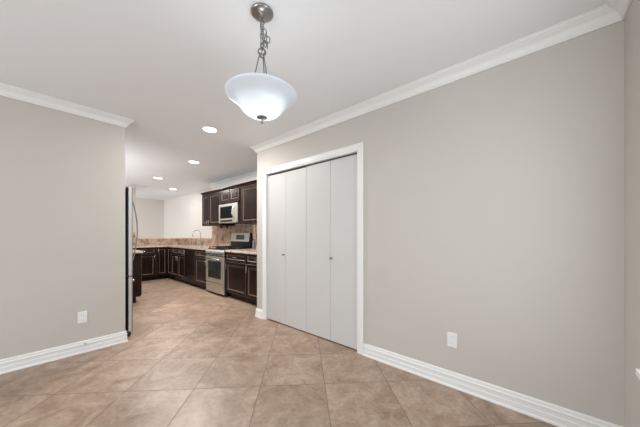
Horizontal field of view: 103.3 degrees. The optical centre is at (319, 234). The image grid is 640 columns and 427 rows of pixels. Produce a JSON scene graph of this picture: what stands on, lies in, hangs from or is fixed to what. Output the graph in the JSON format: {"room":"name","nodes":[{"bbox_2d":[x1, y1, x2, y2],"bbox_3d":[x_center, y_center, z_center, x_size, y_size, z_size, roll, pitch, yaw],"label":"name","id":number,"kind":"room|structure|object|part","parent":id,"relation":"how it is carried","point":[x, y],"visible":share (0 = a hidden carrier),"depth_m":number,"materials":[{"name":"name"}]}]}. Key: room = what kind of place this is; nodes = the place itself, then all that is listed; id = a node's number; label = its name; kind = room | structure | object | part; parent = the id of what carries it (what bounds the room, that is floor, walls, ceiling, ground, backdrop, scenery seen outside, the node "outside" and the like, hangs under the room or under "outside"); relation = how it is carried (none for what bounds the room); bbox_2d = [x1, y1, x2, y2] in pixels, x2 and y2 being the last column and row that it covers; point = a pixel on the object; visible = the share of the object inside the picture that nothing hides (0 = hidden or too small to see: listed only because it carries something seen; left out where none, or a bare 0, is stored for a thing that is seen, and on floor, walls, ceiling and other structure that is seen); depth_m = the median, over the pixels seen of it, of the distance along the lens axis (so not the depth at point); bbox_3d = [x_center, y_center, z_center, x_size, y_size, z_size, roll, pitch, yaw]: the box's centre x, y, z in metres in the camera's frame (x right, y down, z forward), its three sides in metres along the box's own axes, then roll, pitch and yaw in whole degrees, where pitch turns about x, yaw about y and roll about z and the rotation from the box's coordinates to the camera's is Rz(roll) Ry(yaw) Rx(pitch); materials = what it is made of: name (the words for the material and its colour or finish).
{"room":"dining room","nodes":[
{"label":"dining room","id":0,"kind":"room"},
{"bbox_2d":[0,95,124,359],"bbox_3d":[-3.287,-0.045,1.683,0.120,2.490,3.200,0,0,41],"label":"wall","id":1,"kind":"structure","parent":0,"point":[62,174],"depth_m":2.45,"materials":[{"name":"grey paint"}]},
{"bbox_2d":[0,330,127,374],"bbox_3d":[-3.271,1.139,1.684,0.143,0.121,3.222,0,0,41],"label":"baseboard","id":2,"kind":"structure","parent":1,"relation":"attached to","point":[27,360],"depth_m":2.45,"materials":[{"name":"white paint"}]},
{"bbox_2d":[0,82,134,128],"bbox_3d":[-3.232,-1.247,1.687,0.197,0.084,3.276,0,0,41],"label":"trim","id":3,"kind":"structure","parent":1,"relation":"attached to","point":[6,90],"depth_m":2.44,"materials":[{"name":"white paint"}]},
{"bbox_2d":[78,311,86,323],"bbox_3d":[-2.415,0.838,2.579,0.009,0.116,0.072,0,0,41],"label":"outlet","id":4,"kind":"object","parent":1,"relation":"attached to","point":[82,316],"visible":1,"depth_m":2.58,"materials":[{"name":"white plastic"}]},
{"bbox_2d":[125,186,135,244],"bbox_3d":[-5.705,-0.045,6.251,0.140,2.490,1.885,0,0,41],"label":"wall","id":5,"kind":"structure","parent":0,"point":[134,188],"depth_m":6.89,"materials":[{"name":"grey paint"}]},
{"bbox_2d":[136,198,163,237],"bbox_3d":[-6.973,-0.045,8.369,0.120,2.490,3.440,0,0,41],"label":"wall","id":6,"kind":"structure","parent":0,"point":[150,213],"depth_m":9.21,"materials":[{"name":"white paint"}]},
{"bbox_2d":[164,188,211,237],"bbox_3d":[-4.213,-0.045,8.158,4.310,2.490,0.120,0,0,41],"label":"wall","id":7,"kind":"structure","parent":0,"point":[181,219],"depth_m":8.20,"materials":[{"name":"white paint"}]},
{"bbox_2d":[212,177,256,226],"bbox_3d":[-0.170,-0.045,4.390,6.738,2.490,0.220,0,0,41],"label":"wall","id":8,"kind":"structure","parent":0,"point":[253,178],"depth_m":5.76,"materials":[{"name":"white paint"}]},
{"bbox_2d":[202,194,221,228],"bbox_3d":[-2.602,-0.551,6.109,0.363,0.798,0.393,0,0,41],"label":"upper cabinet","id":9,"kind":"object","parent":8,"relation":"attached to","point":[205,198],"visible":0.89,"depth_m":5.98,"materials":[{"name":"brown wood"}]},
{"bbox_3d":[-2.704,-0.581,5.992,0.339,0.714,0.019,0,0,41],"label":"door","id":10,"kind":"part","parent":9,"relation":"part of","materials":[{"name":"brown wood"}]},
{"bbox_2d":[208,191,234,227],"bbox_3d":[-2.265,-0.551,5.814,0.528,0.798,0.393,0,0,41],"label":"upper cabinet","id":11,"kind":"object","parent":8,"relation":"attached to","point":[214,198],"visible":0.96,"depth_m":5.71,"materials":[{"name":"brown wood"}]},
{"bbox_3d":[-2.368,-0.581,5.697,0.504,0.714,0.019,0,0,41],"label":"door","id":12,"kind":"part","parent":11,"relation":"part of","materials":[{"name":"brown wood"}]},
{"bbox_2d":[220,187,239,203],"bbox_3d":[-1.766,-0.810,5.398,0.768,0.280,0.361,0,0,41],"label":"upper cabinet","id":13,"kind":"object","parent":8,"relation":"attached to","point":[231,195],"visible":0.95,"depth_m":5.24,"materials":[{"name":"brown wood"}]},
{"bbox_3d":[-2.023,-0.810,5.396,0.360,0.256,0.019,0,0,41],"label":"door","id":14,"kind":"part","parent":13,"relation":"part of","materials":[{"name":"brown wood"}]},
{"bbox_2d":[200,180,256,195],"bbox_3d":[-1.648,-0.977,5.229,3.041,0.052,0.305,0,0,41],"label":"crown molding","id":15,"kind":"structure","parent":13,"relation":"attached to","point":[253,181],"depth_m":5.21,"materials":[{"name":"brown wood"}]},
{"bbox_2d":[219,202,239,223],"bbox_3d":[-1.831,-0.448,5.400,0.756,0.404,0.421,0,0,41],"label":"microwave","id":16,"kind":"object","parent":13,"relation":"attached to","point":[229,213],"visible":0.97,"depth_m":5.23,"materials":[{"name":"grey metal"}]},
{"bbox_3d":[-1.734,-0.810,5.142,0.360,0.256,0.019,0,0,41],"label":"door","id":17,"kind":"part","parent":13,"relation":"part of","materials":[{"name":"brown wood"}]},
{"bbox_2d":[209,171,256,187],"bbox_3d":[-1.620,-1.247,5.462,3.141,0.084,0.076,0,0,41],"label":"trim","id":18,"kind":"structure","parent":8,"relation":"attached to","point":[252,174],"depth_m":5.72,"materials":[{"name":"white paint"}]},
{"bbox_2d":[212,225,256,248],"bbox_3d":[-1.566,0.038,5.459,3.225,0.494,0.010,0,0,41],"label":"backsplash","id":19,"kind":"structure","parent":8,"relation":"attached to","point":[220,237],"depth_m":6.00,"materials":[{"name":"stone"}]},
{"bbox_2d":[240,183,256,224],"bbox_3d":[-1.194,-0.581,4.875,0.778,0.738,0.393,0,0,41],"label":"upper cabinet","id":20,"kind":"object","parent":8,"relation":"attached to","point":[248,194],"visible":0.29,"depth_m":4.80,"materials":[{"name":"brown wood"}]},
{"bbox_2d":[0,275,557,426],"bbox_3d":[-3.630,1.250,3.712,11.348,0.100,6.100,0,0,41],"label":"floor","id":21,"kind":"structure","parent":0,"point":[192,356],"depth_m":2.05,"materials":[{"name":"beige tile"}]},
{"bbox_2d":[125,187,137,335],"bbox_3d":[-2.792,0.315,3.070,0.910,1.769,0.799,0,0,41],"label":"refrigerator","id":22,"kind":"object","parent":21,"relation":"on","point":[129,204],"visible":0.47,"depth_m":3.00,"materials":[{"name":"grey metal"}]},
{"bbox_3d":[-2.590,0.819,3.300,0.910,0.638,0.032,0,0,41],"label":"freezer drawer","id":23,"kind":"part","parent":22,"relation":"part of","materials":[{"name":"grey metal"}]},
{"bbox_3d":[-2.418,-0.043,3.150,0.453,1.055,0.032,0,0,41],"label":"door","id":24,"kind":"part","parent":22,"relation":"part of","materials":[{"name":"grey metal"}]},
{"bbox_3d":[-2.261,-0.048,3.085,0.014,0.799,0.076,0,0,41],"label":"handle","id":25,"kind":"part","parent":22,"relation":"part of","materials":[{"name":"silver metal"}]},
{"bbox_2d":[132,253,141,302],"bbox_3d":[-3.752,0.762,4.610,0.958,0.873,0.691,0,0,41],"label":"base cabinet","id":26,"kind":"object","parent":21,"relation":"on","point":[137,265],"visible":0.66,"depth_m":4.48,"materials":[{"name":"brown wood"}]},
{"bbox_3d":[-3.371,0.792,4.681,0.455,0.575,0.019,0,0,41],"label":"door","id":27,"kind":"part","parent":26,"relation":"part of","materials":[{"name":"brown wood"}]},
{"bbox_2d":[133,247,155,280],"bbox_3d":[-4.751,0.762,6.721,0.668,0.873,0.538,0,0,41],"label":"base cabinet","id":28,"kind":"object","parent":21,"relation":"on","point":[148,262],"visible":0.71,"depth_m":6.61,"materials":[{"name":"brown wood"}]},
{"bbox_3d":[-4.531,0.413,6.529,0.019,0.150,0.514,0,0,41],"label":"drawer","id":29,"kind":"part","parent":28,"relation":"part of","materials":[{"name":"brown wood"}]},
{"bbox_3d":[-4.531,0.792,6.529,0.019,0.575,0.514,0,0,41],"label":"door","id":30,"kind":"part","parent":28,"relation":"part of","materials":[{"name":"brown wood"}]},
{"bbox_2d":[155,247,167,279],"bbox_3d":[-4.481,0.762,7.031,0.668,0.873,0.276,0,0,41],"label":"base cabinet","id":31,"kind":"object","parent":21,"relation":"on","point":[161,252],"visible":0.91,"depth_m":6.84,"materials":[{"name":"brown wood"}]},
{"bbox_3d":[-4.261,0.708,6.838,0.019,0.745,0.252,0,0,41],"label":"door","id":32,"kind":"part","parent":31,"relation":"part of","materials":[{"name":"brown wood"}]},
{"bbox_2d":[168,247,174,278],"bbox_3d":[-3.854,0.762,7.058,0.298,0.873,0.616,0,0,41],"label":"base cabinet","id":33,"kind":"object","parent":21,"relation":"on","point":[169,248],"visible":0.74,"depth_m":6.82,"materials":[{"name":"brown wood"}]},
{"bbox_3d":[-4.051,0.708,6.833,0.274,0.745,0.019,0,0,41],"label":"door","id":34,"kind":"part","parent":33,"relation":"part of","materials":[{"name":"brown wood"}]},
{"bbox_2d":[172,247,188,283],"bbox_3d":[-3.421,0.762,6.657,0.878,0.873,0.648,0,0,41],"label":"base cabinet","id":35,"kind":"object","parent":21,"relation":"on","point":[178,254],"visible":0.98,"depth_m":6.40,"materials":[{"name":"brown wood"}]},
{"bbox_3d":[-3.773,0.413,6.589,0.415,0.150,0.019,0,0,41],"label":"drawer","id":36,"kind":"part","parent":35,"relation":"part of","materials":[{"name":"brown wood"}]},
{"bbox_3d":[-3.773,0.792,6.589,0.415,0.575,0.019,0,0,41],"label":"door","id":37,"kind":"part","parent":35,"relation":"part of","materials":[{"name":"brown wood"}]},
{"bbox_3d":[-3.442,0.413,6.300,0.415,0.150,0.019,0,0,41],"label":"drawer","id":38,"kind":"part","parent":35,"relation":"part of","materials":[{"name":"brown wood"}]},
{"bbox_3d":[-3.442,0.792,6.300,0.415,0.575,0.019,0,0,41],"label":"door","id":39,"kind":"part","parent":35,"relation":"part of","materials":[{"name":"brown wood"}]},
{"bbox_2d":[185,249,198,286],"bbox_3d":[-2.872,0.762,6.176,0.578,0.873,0.648,0,0,41],"label":"base cabinet","id":40,"kind":"object","parent":21,"relation":"on","point":[190,256],"visible":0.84,"depth_m":5.95,"materials":[{"name":"brown wood"}]},
{"bbox_3d":[-3.058,0.708,5.963,0.554,0.745,0.019,0,0,41],"label":"door","id":41,"kind":"part","parent":40,"relation":"part of","materials":[{"name":"brown wood"}]},
{"bbox_2d":[195,249,206,288],"bbox_3d":[-2.424,0.762,5.783,0.610,0.873,0.648,0,0,41],"label":"base cabinet","id":42,"kind":"object","parent":21,"relation":"on","point":[200,260],"visible":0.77,"depth_m":5.58,"materials":[{"name":"brown wood"}]},
{"bbox_2d":[133,244,215,249],"bbox_3d":[-3.585,0.305,6.277,3.012,0.040,1.439,0,0,41],"label":"countertop","id":43,"kind":"structure","parent":42,"relation":"on","point":[186,246],"depth_m":6.50,"materials":[{"name":"beige stone"}]},
{"bbox_3d":[-2.610,0.413,5.571,0.586,0.150,0.019,0,0,41],"label":"drawer","id":44,"kind":"part","parent":42,"relation":"part of","materials":[{"name":"brown wood"}]},
{"bbox_2d":[205,233,251,296],"bbox_3d":[-1.929,0.578,5.301,0.752,1.242,0.700,0,0,41],"label":"range","id":45,"kind":"object","parent":21,"relation":"on","point":[216,260],"visible":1,"depth_m":5.12,"materials":[{"name":"silver metal"}]},
{"bbox_3d":[-2.107,1.060,5.097,0.748,0.190,0.031,0,0,41],"label":"storage drawer","id":46,"kind":"part","parent":45,"relation":"part of","materials":[{"name":"silver metal"}]},
{"bbox_3d":[-2.109,0.693,5.095,0.748,0.525,0.036,0,0,41],"label":"oven door","id":47,"kind":"part","parent":45,"relation":"part of","materials":[{"name":"silver metal"}]},
{"bbox_3d":[-2.111,0.354,5.093,0.752,0.111,0.040,0,0,41],"label":"control panel","id":48,"kind":"part","parent":45,"relation":"part of","materials":[{"name":"silver metal"}]},
{"bbox_2d":[208,246,249,249],"bbox_3d":[-1.917,0.269,5.314,0.752,0.051,0.544,0,0,41],"label":"cooktop","id":49,"kind":"object","parent":45,"relation":"in","point":[217,247],"depth_m":5.25,"materials":[{"name":"black metal"}]},
{"bbox_2d":[225,252,250,302],"bbox_3d":[-1.350,0.762,4.842,0.690,0.873,0.648,0,0,41],"label":"base cabinet","id":50,"kind":"object","parent":21,"relation":"on","point":[236,263],"visible":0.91,"depth_m":4.60,"materials":[{"name":"brown wood"}]},
{"bbox_3d":[-1.536,0.413,4.630,0.666,0.150,0.019,0,0,41],"label":"drawer","id":51,"kind":"part","parent":50,"relation":"part of","materials":[{"name":"brown wood"}]},
{"bbox_3d":[-1.536,0.792,4.630,0.666,0.575,0.019,0,0,41],"label":"door","id":52,"kind":"part","parent":50,"relation":"part of","materials":[{"name":"brown wood"}]},
{"bbox_2d":[247,254,256,304],"bbox_3d":[-0.828,0.762,4.385,0.693,0.873,0.648,0,0,41],"label":"base cabinet","id":53,"kind":"object","parent":21,"relation":"on","point":[251,258],"visible":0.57,"depth_m":4.29,"materials":[{"name":"brown wood"}]},
{"bbox_2d":[225,249,256,254],"bbox_3d":[-1.081,0.305,4.621,1.390,0.040,0.631,0,0,41],"label":"countertop","id":54,"kind":"structure","parent":53,"relation":"on","point":[245,251],"depth_m":4.63,"materials":[{"name":"beige stone"}]},
{"bbox_2d":[252,237,255,248],"bbox_3d":[-1.339,0.167,5.148,0.064,0.235,0.064,0,0,41],"label":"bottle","id":55,"kind":"object","parent":54,"relation":"on","point":[253,242],"visible":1,"depth_m":5.13,"materials":[{"name":"grey plastic"}]},
{"bbox_3d":[-1.014,0.413,4.173,0.669,0.150,0.019,0,0,41],"label":"drawer","id":56,"kind":"part","parent":53,"relation":"part of","materials":[{"name":"brown wood"}]},
{"bbox_2d":[0,0,607,200],"bbox_3d":[-3.630,-1.340,3.712,11.348,0.100,6.100,0,0,41],"label":"ceiling","id":57,"kind":"structure","parent":0,"point":[164,66],"depth_m":1.83,"materials":[{"name":"white paint"}]},
{"bbox_2d":[188,160,199,163],"bbox_3d":[-2.230,-1.286,4.484,0.194,0.006,0.194,0,0,41],"label":"recessed light","id":58,"kind":"object","parent":57,"relation":"in","point":[190,161],"visible":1,"depth_m":4.50,"materials":[{"name":"white paint"}]},
{"bbox_2d":[201,126,217,132],"bbox_3d":[-1.347,-1.286,3.102,0.190,0.006,0.190,0,0,41],"label":"recessed light","id":59,"kind":"object","parent":57,"relation":"in","point":[209,129],"visible":1,"depth_m":3.09,"materials":[{"name":"white paint"}]},
{"bbox_2d":[225,3,296,123],"bbox_3d":[-0.336,-0.966,1.467,0.402,0.647,0.402,0,0,41],"label":"pendant light","id":60,"kind":"object","parent":57,"relation":"hanging from","point":[262,97],"visible":1,"depth_m":1.39,"materials":[{"name":"white glass"}]},
{"bbox_3d":[-0.336,-0.749,1.467,0.402,0.131,0.402,0,0,41],"label":"lamp shade","id":61,"kind":"part","parent":60,"relation":"part of","materials":[{"name":"white glass"}]},
{"bbox_3d":[-0.336,-1.169,1.467,0.021,0.191,0.020,0,0,-21],"label":"chain","id":62,"kind":"part","parent":60,"relation":"part of","materials":[{"name":"silver metal"}]},
{"bbox_3d":[-0.308,-1.137,1.469,0.041,0.117,0.026,0,0,-2],"label":"slack chain","id":63,"kind":"part","parent":60,"relation":"part of","materials":[{"name":"silver metal"}]},
{"bbox_2d":[257,20,623,426],"bbox_3d":[0.682,-0.045,2.910,3.505,2.490,0.884,0,0,41],"label":"wall","id":64,"kind":"structure","parent":0,"point":[494,197],"depth_m":1.77,"materials":[{"name":"grey paint"}]},
{"bbox_2d":[255,308,261,318],"bbox_3d":[-0.805,1.139,3.772,0.178,0.121,0.267,0,0,41],"label":"baseboard","id":65,"kind":"structure","parent":64,"relation":"attached to","point":[258,313],"depth_m":3.68,"materials":[{"name":"white paint"}]},
{"bbox_2d":[268,167,305,331],"bbox_3d":[-0.454,0.179,3.348,0.752,2.018,0.066,0,0,41],"label":"door","id":66,"kind":"structure","parent":64,"relation":"in","point":[286,190],"depth_m":3.34,"materials":[{"name":"grey paint"}]},
{"bbox_2d":[268,153,356,175],"bbox_3d":[-0.155,-0.846,3.116,1.512,0.012,0.032,0,0,41],"label":"trim","id":67,"kind":"structure","parent":64,"relation":"attached to","point":[354,153],"depth_m":3.10,"materials":[{"name":"grey"}]},
{"bbox_2d":[262,142,363,354],"bbox_3d":[-0.155,0.137,3.116,1.662,2.125,0.129,0,0,41],"label":"trim","id":68,"kind":"structure","parent":64,"relation":"attached to","point":[358,148],"depth_m":2.64,"materials":[{"name":"white paint"}]},
{"bbox_2d":[306,154,356,349],"bbox_3d":[0.114,0.176,2.851,0.752,2.024,0.066,0,0,41],"label":"door","id":69,"kind":"structure","parent":64,"relation":"in","point":[331,186],"depth_m":2.83,"materials":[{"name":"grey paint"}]},
{"bbox_2d":[447,332,456,347],"bbox_3d":[1.043,0.829,1.999,0.072,0.116,0.009,0,0,41],"label":"outlet","id":70,"kind":"object","parent":64,"relation":"attached to","point":[451,337],"visible":1,"depth_m":2.00,"materials":[{"name":"white plastic"}]},
{"bbox_2d":[363,343,622,426],"bbox_3d":[-0.473,1.139,0.212,1.685,0.121,4.695,0,0,41],"label":"baseboard","id":71,"kind":"structure","parent":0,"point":[553,414],"depth_m":1.83,"materials":[{"name":"white paint"}]},
{"bbox_2d":[624,0,639,426],"bbox_3d":[0.571,-0.045,0.032,0.120,2.490,5.800,0,0,41],"label":"wall","id":72,"kind":"structure","parent":0,"point":[632,19],"depth_m":1.30,"materials":[{"name":"grey paint"}]},
{"bbox_2d":[250,0,631,152],"bbox_3d":[-0.897,-1.247,1.165,3.581,0.084,5.569,0,0,41],"label":"trim","id":73,"kind":"structure","parent":72,"relation":"attached to","point":[614,11],"depth_m":1.84,"materials":[{"name":"white paint"}]},
{"bbox_2d":[636,368,639,379],"bbox_3d":[0.946,-0.114,0.521,0.140,1.533,1.350,0,0,41],"label":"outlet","id":74,"kind":"structure","parent":72,"relation":"in","point":[637,370],"depth_m":1.05,"materials":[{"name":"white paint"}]},
{"bbox_3d":[-3.884,0.658,6.849,2.090,1.085,1.415,0,0,41],"label":"wall","id":75,"kind":"structure","parent":0,"visible":0},
{"bbox_2d":[137,239,211,245],"bbox_3d":[-3.905,0.200,6.721,1.947,0.169,1.194,0,0,41],"label":"backsplash","id":76,"kind":"structure","parent":75,"relation":"attached to","point":[208,242],"depth_m":7.23,"materials":[{"name":"brown stone"}]},
{"bbox_2d":[138,238,211,238],"bbox_3d":[-3.891,0.103,6.858,2.108,0.022,1.410,0,0,41],"label":"trim","id":77,"kind":"structure","parent":75,"relation":"on","point":[138,238],"depth_m":7.26,"materials":[{"name":"beige stone"}]}
]}

